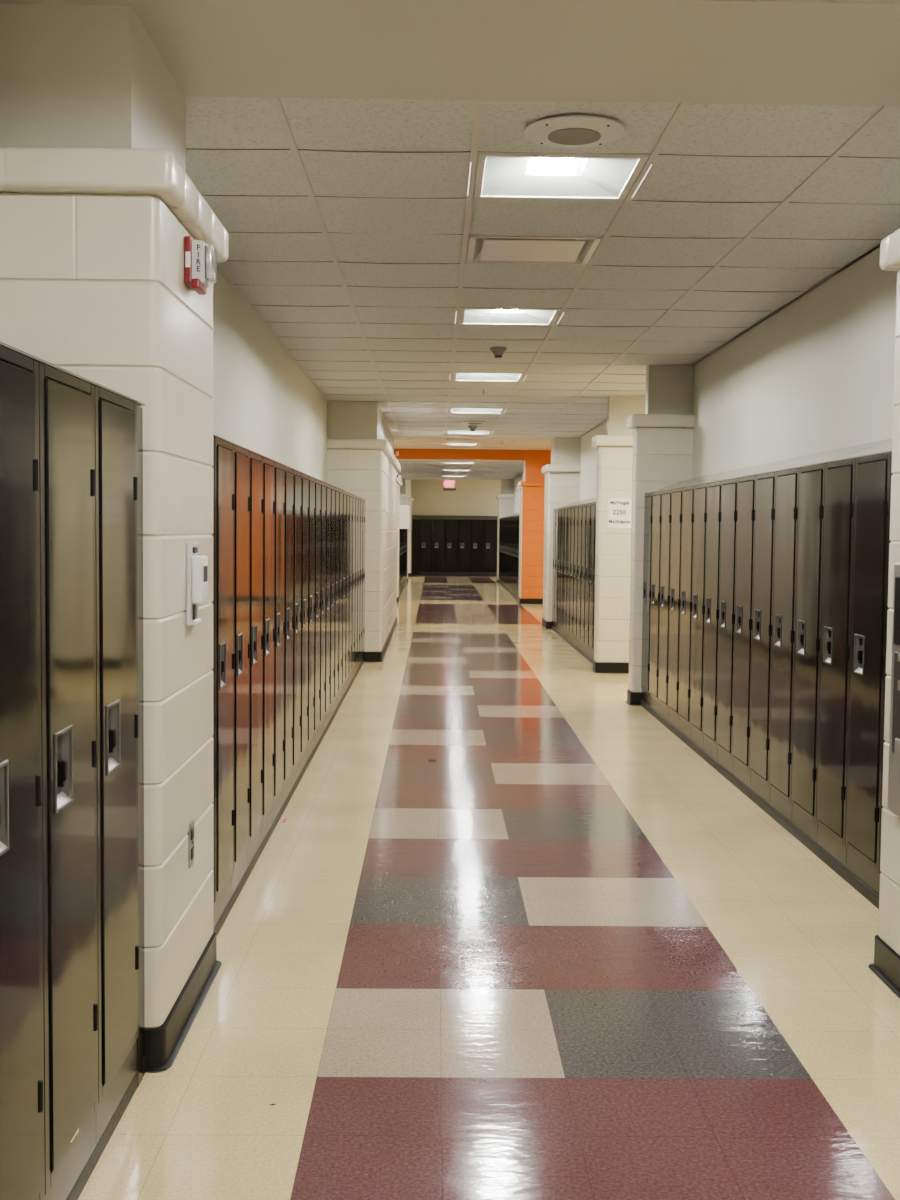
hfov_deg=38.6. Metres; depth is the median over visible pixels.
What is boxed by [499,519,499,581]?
locker
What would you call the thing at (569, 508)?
locker
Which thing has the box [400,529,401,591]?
locker
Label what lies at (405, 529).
locker
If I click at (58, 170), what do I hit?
trim
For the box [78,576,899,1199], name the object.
floor
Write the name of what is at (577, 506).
locker
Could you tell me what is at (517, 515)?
locker
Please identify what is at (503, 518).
locker
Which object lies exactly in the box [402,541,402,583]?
locker
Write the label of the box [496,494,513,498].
trim
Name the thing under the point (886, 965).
baseboard
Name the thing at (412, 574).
baseboard
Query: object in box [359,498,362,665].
locker
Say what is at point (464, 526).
locker
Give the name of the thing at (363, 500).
locker
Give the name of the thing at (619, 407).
wall
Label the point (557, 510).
locker
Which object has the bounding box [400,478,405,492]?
wall
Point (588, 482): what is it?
wall
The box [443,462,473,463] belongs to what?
ceiling light
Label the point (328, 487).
locker
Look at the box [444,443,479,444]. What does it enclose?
ceiling light
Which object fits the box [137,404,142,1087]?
filler panel
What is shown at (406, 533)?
locker
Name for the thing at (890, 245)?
trim
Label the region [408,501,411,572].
wall
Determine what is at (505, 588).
baseboard
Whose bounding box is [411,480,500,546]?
wall
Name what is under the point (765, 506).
locker
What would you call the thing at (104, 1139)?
baseboard
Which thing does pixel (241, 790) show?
locker
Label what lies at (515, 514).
hood
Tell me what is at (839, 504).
locker
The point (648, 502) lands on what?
locker
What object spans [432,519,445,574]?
locker
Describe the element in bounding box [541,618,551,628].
baseboard
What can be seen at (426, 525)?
locker
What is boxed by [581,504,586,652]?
locker
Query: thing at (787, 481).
locker
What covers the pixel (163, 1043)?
baseboard
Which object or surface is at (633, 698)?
baseboard
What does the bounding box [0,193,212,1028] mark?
wall
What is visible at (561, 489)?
wall
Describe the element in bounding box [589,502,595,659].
locker
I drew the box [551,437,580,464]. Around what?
wall
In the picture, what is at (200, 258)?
fire alarm
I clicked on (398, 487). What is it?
wall
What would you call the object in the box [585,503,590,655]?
locker
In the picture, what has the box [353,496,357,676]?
locker
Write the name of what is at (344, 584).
locker
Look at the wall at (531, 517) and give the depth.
23.40 m
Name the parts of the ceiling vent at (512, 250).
plate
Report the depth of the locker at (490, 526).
36.99 m
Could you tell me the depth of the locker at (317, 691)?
7.65 m
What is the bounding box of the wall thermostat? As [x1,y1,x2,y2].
[186,542,207,625]
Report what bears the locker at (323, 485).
on the floor
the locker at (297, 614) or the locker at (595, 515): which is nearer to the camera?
the locker at (297, 614)
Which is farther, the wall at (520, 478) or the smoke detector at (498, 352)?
the wall at (520, 478)
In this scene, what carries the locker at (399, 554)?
on the floor
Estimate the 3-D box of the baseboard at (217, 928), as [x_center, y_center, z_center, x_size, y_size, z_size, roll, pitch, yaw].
[-1.196,0.674,11.122,1.086,0.100,14.323,1,3,-1]
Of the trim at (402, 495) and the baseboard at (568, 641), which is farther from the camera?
the trim at (402, 495)
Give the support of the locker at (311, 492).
on the floor
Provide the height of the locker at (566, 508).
1.630 m
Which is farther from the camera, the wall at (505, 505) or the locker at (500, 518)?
the wall at (505, 505)
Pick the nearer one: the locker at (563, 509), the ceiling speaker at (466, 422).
the ceiling speaker at (466, 422)
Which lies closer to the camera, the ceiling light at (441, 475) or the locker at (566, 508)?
the locker at (566, 508)
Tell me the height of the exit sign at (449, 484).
0.285 m
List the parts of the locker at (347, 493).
door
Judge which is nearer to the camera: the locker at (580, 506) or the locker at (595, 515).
the locker at (595, 515)
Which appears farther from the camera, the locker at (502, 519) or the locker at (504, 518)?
the locker at (502, 519)
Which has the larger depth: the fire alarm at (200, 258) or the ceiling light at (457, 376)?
the ceiling light at (457, 376)
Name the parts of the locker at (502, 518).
door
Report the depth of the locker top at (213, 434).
5.42 m
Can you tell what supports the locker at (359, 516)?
on the floor
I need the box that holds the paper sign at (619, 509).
[608,497,631,527]
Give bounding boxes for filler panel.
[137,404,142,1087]
[140,407,144,1055]
[212,437,213,930]
[363,555,364,663]
[412,519,419,573]
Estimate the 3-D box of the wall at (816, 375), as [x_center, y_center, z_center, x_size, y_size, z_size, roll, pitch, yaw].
[1.948,-0.505,6.895,0.120,2.980,5.980,1,3,-1]
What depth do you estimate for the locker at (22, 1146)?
2.15 m
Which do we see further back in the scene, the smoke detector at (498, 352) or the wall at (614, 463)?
the wall at (614, 463)
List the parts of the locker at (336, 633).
door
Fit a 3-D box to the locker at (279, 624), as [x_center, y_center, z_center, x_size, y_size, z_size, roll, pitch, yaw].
[-0.946,0.202,5.806,0.370,1.630,0.374,1,3,-1]
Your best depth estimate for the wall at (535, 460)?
23.27 m
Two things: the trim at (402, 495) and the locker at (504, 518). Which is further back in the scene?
the trim at (402, 495)
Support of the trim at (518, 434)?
attached to the wall at (564, 450)
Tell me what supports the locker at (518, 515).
on the floor
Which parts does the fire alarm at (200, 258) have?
plate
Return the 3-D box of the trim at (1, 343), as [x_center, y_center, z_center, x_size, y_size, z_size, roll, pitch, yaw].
[-0.915,-0.485,2.267,0.394,0.127,1.600,1,3,-1]
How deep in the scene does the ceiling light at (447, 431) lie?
17.05 m
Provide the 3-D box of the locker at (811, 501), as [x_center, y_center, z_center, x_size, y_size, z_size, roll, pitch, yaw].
[1.707,0.243,5.522,0.370,1.630,0.379,1,3,-1]
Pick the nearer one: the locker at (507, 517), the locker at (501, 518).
the locker at (507, 517)
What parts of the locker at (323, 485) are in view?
door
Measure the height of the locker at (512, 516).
1.630 m
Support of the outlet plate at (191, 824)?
attached to the wall at (93, 287)
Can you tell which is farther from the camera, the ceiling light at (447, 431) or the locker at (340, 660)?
the ceiling light at (447, 431)
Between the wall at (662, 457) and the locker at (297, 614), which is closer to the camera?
the locker at (297, 614)
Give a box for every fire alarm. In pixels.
[184,236,216,294]
[397,475,401,484]
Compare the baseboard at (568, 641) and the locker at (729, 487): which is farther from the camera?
the baseboard at (568, 641)
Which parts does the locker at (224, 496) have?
door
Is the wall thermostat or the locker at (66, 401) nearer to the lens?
the locker at (66, 401)
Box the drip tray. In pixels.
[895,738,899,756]
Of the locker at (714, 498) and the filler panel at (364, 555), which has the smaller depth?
the locker at (714, 498)
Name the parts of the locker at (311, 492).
door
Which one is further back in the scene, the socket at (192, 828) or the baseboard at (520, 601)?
the baseboard at (520, 601)
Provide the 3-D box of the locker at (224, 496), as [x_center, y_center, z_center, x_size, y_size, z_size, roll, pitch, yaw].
[-0.929,0.284,4.306,0.370,1.630,0.374,1,3,-1]
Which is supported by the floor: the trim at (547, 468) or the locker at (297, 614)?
the locker at (297, 614)
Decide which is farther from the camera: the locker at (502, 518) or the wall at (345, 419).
the locker at (502, 518)
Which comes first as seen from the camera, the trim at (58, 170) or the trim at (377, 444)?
the trim at (58, 170)
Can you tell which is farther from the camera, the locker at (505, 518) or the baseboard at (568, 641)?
the locker at (505, 518)
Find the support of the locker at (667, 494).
on the floor
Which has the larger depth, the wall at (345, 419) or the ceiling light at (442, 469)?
the ceiling light at (442, 469)
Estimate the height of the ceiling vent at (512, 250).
0.084 m
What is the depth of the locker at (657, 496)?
9.29 m
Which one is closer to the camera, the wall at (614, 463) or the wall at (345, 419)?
the wall at (614, 463)
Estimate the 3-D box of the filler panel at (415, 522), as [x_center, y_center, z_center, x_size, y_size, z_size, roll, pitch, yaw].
[-0.987,-1.515,37.145,0.216,1.629,0.358,1,3,-1]
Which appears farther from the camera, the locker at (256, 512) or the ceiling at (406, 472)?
the ceiling at (406, 472)
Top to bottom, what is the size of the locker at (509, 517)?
1.630 m
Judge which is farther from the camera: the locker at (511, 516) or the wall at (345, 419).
the locker at (511, 516)
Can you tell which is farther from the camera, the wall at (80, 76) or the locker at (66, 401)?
the wall at (80, 76)
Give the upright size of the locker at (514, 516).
1.630 m
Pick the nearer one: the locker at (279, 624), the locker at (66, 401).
the locker at (66, 401)
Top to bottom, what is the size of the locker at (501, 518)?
1.630 m
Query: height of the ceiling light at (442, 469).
0.094 m
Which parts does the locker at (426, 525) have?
door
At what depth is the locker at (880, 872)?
4.56 m
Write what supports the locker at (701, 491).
on the floor
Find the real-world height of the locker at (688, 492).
1.630 m
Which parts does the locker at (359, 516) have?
door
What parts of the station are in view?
panel, panel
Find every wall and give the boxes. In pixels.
[0,4,185,171]
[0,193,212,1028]
[212,270,326,482]
[327,400,393,452]
[327,449,397,651]
[397,485,399,596]
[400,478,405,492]
[400,498,408,577]
[406,480,411,494]
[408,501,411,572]
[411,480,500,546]
[497,498,513,578]
[501,479,513,493]
[514,474,522,513]
[518,486,543,598]
[523,450,550,482]
[543,472,580,621]
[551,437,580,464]
[580,421,606,499]
[594,446,632,662]
[607,390,645,435]
[628,428,692,691]
[645,365,693,414]
[692,247,896,477]
[878,269,899,955]
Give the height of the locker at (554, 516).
1.630 m
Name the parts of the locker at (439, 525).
door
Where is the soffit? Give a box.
[0,0,899,105]
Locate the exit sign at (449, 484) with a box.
[443,479,455,490]
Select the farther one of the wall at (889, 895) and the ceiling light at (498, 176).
the ceiling light at (498, 176)
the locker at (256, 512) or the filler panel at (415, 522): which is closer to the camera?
the locker at (256, 512)
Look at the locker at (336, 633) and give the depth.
9.15 m
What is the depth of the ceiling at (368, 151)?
9.13 m
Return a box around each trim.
[0,147,227,261]
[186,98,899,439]
[327,439,400,472]
[394,447,525,461]
[400,461,522,479]
[400,493,410,497]
[401,439,550,449]
[403,434,525,439]
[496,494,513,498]
[517,481,544,486]
[541,464,580,473]
[592,435,632,447]
[626,414,694,429]
[880,229,899,270]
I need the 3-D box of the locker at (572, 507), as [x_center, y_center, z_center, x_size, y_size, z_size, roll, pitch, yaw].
[1.599,-0.276,14.990,0.370,1.630,0.379,1,3,-1]
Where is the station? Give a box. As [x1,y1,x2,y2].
[887,562,899,816]
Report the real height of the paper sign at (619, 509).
0.286 m
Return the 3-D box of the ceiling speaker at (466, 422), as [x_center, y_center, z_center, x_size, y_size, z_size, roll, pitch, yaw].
[0.293,-2.087,15.163,0.320,0.018,0.320,1,3,-1]
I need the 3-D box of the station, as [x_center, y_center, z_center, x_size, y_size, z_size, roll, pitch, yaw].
[1.316,0.275,3.503,0.034,0.740,0.635,1,3,-1]
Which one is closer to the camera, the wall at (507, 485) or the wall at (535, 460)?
the wall at (535, 460)
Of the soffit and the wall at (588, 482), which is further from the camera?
the wall at (588, 482)
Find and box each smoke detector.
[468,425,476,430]
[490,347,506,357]
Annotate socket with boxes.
[191,827,193,839]
[191,846,193,859]
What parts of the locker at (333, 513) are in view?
door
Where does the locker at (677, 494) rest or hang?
on the floor
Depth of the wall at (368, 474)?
12.95 m
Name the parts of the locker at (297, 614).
door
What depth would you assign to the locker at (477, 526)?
36.99 m
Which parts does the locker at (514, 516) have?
door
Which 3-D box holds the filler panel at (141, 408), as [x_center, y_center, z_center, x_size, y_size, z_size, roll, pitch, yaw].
[-0.918,0.350,3.109,0.345,1.629,0.046,1,3,-1]
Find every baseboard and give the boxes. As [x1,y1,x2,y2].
[66,1054,146,1199]
[145,931,221,1071]
[214,617,397,934]
[412,574,496,576]
[498,582,517,599]
[518,597,542,603]
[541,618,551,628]
[552,626,592,663]
[591,660,628,673]
[625,689,641,705]
[641,700,878,908]
[868,935,899,998]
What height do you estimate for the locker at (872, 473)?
1.630 m
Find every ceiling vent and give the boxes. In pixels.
[444,439,480,440]
[466,235,601,264]
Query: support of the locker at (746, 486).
on the floor
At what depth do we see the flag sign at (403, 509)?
23.56 m
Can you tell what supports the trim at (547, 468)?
attached to the wall at (561, 489)
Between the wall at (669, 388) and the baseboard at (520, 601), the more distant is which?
the baseboard at (520, 601)
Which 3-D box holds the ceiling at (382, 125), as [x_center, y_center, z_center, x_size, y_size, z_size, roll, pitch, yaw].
[0.324,-1.873,10.923,3.055,0.006,14.290,1,3,-1]
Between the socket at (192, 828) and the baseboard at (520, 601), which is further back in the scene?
the baseboard at (520, 601)
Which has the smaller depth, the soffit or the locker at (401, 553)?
the soffit
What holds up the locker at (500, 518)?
on the floor
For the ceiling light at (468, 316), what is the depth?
7.86 m
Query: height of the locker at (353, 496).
1.630 m
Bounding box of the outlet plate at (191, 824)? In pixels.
[189,818,193,867]
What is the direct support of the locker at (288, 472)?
on the floor
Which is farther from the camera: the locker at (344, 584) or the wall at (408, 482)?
the wall at (408, 482)
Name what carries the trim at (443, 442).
attached to the wall at (345, 419)
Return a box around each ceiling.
[186,96,899,438]
[284,151,688,414]
[394,438,550,449]
[398,461,522,479]
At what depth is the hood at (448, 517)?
37.12 m
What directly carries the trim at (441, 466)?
attached to the wall at (507, 485)
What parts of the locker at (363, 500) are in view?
door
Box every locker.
[0,345,44,1199]
[38,361,97,1199]
[94,385,138,1164]
[214,437,234,926]
[232,445,249,894]
[247,451,263,867]
[261,457,274,842]
[272,462,284,822]
[282,466,293,804]
[291,470,301,788]
[299,473,308,773]
[306,476,315,761]
[313,479,320,748]
[319,482,326,737]
[324,484,330,728]
[329,486,335,719]
[333,487,339,712]
[337,489,342,705]
[341,491,346,697]
[344,492,349,692]
[348,493,352,685]
[351,495,355,679]
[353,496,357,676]
[356,497,360,670]
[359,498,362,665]
[361,499,364,661]
[399,529,400,593]
[399,554,399,589]
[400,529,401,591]
[400,555,400,587]
[401,553,401,586]
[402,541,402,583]
[403,529,403,577]
[403,529,404,586]
[405,529,405,572]
[406,533,406,575]
[419,519,432,574]
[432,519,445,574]
[445,520,457,574]
[458,520,470,574]
[471,520,483,574]
[484,520,496,574]
[499,518,500,578]
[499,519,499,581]
[500,518,501,582]
[501,518,502,583]
[502,519,502,584]
[503,518,503,585]
[503,518,504,586]
[504,518,505,586]
[505,517,506,583]
[506,517,507,587]
[507,517,508,588]
[508,517,509,589]
[509,517,510,590]
[510,516,511,590]
[511,516,512,592]
[512,516,513,593]
[513,516,515,594]
[515,516,516,595]
[516,515,517,595]
[517,515,518,596]
[552,509,555,627]
[555,509,558,629]
[557,508,561,632]
[560,508,564,634]
[563,507,567,637]
[566,506,571,639]
[570,506,574,642]
[573,505,578,645]
[577,504,582,648]
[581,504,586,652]
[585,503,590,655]
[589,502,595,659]
[593,515,595,651]
[641,493,652,705]
[649,491,661,713]
[658,489,671,720]
[668,488,682,729]
[678,486,694,739]
[690,483,707,749]
[703,481,721,761]
[717,478,737,774]
[732,475,755,788]
[749,472,775,804]
[769,468,798,822]
[791,463,825,843]
[816,458,855,867]
[845,452,890,894]
[879,452,892,873]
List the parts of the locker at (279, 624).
door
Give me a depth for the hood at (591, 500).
15.46 m
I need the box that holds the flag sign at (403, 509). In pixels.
[399,505,408,528]
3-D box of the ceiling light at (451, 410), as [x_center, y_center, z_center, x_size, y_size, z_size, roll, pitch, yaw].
[0.280,-2.075,13.800,0.631,0.094,0.582,1,3,-1]
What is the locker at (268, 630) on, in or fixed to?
on the floor
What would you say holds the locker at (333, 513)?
on the floor
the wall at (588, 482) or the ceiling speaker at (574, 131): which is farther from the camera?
the wall at (588, 482)
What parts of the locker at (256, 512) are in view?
door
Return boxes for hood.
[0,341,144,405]
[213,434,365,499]
[412,515,497,519]
[499,513,519,518]
[556,497,595,508]
[644,438,891,493]
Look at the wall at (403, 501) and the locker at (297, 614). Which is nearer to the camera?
the locker at (297, 614)
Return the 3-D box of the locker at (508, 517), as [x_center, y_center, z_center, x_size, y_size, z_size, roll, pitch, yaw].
[1.447,-1.002,28.205,0.370,1.630,0.379,1,3,-1]
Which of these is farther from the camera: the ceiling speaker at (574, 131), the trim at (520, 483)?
the trim at (520, 483)
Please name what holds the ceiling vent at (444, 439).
in the ceiling at (507, 444)
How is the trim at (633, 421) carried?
attached to the wall at (662, 457)
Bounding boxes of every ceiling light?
[441,475,465,476]
[442,469,468,470]
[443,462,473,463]
[444,430,490,433]
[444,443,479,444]
[446,408,504,413]
[452,372,525,381]
[455,308,563,325]
[467,153,651,199]
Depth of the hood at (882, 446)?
6.30 m
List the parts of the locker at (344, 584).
door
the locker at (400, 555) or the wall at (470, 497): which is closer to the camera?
the locker at (400, 555)
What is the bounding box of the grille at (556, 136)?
[548,128,600,144]
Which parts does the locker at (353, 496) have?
door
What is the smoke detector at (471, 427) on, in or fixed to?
attached to the ceiling at (382, 125)
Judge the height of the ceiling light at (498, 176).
0.094 m
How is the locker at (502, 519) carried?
on the floor
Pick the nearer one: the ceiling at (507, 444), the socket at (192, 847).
the socket at (192, 847)
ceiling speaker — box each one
[461,421,487,423]
[524,115,624,147]
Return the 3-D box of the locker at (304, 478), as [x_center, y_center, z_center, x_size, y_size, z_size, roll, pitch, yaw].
[-0.959,0.140,6.931,0.370,1.630,0.374,1,3,-1]
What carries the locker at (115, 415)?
on the floor
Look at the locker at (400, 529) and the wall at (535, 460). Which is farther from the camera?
the locker at (400, 529)
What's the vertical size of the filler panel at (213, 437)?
1.629 m
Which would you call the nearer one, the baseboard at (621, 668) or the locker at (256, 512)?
the locker at (256, 512)
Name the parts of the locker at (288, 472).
door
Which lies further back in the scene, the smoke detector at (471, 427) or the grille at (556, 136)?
the smoke detector at (471, 427)
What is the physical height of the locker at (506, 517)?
1.630 m
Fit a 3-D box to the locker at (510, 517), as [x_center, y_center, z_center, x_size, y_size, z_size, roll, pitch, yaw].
[1.456,-0.960,27.445,0.370,1.630,0.379,1,3,-1]
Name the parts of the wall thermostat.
plate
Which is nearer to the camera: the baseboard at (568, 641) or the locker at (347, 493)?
the locker at (347, 493)
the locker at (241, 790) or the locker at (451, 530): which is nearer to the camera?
the locker at (241, 790)
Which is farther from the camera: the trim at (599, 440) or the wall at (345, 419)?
the wall at (345, 419)
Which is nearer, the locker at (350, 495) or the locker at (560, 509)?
the locker at (350, 495)
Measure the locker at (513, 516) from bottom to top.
1.630 m
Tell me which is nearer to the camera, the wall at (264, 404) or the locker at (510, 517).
the wall at (264, 404)
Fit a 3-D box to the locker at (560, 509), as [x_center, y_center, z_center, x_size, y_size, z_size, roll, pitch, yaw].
[1.581,-0.360,16.512,0.370,1.630,0.379,1,3,-1]
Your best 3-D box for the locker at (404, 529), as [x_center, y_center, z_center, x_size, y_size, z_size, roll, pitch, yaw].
[-1.213,-1.079,29.142,0.370,1.630,0.374,1,3,-1]
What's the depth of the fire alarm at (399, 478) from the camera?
17.73 m
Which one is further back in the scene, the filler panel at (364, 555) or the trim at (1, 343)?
the filler panel at (364, 555)
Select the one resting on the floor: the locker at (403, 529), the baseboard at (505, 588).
the locker at (403, 529)
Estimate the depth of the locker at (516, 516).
25.51 m

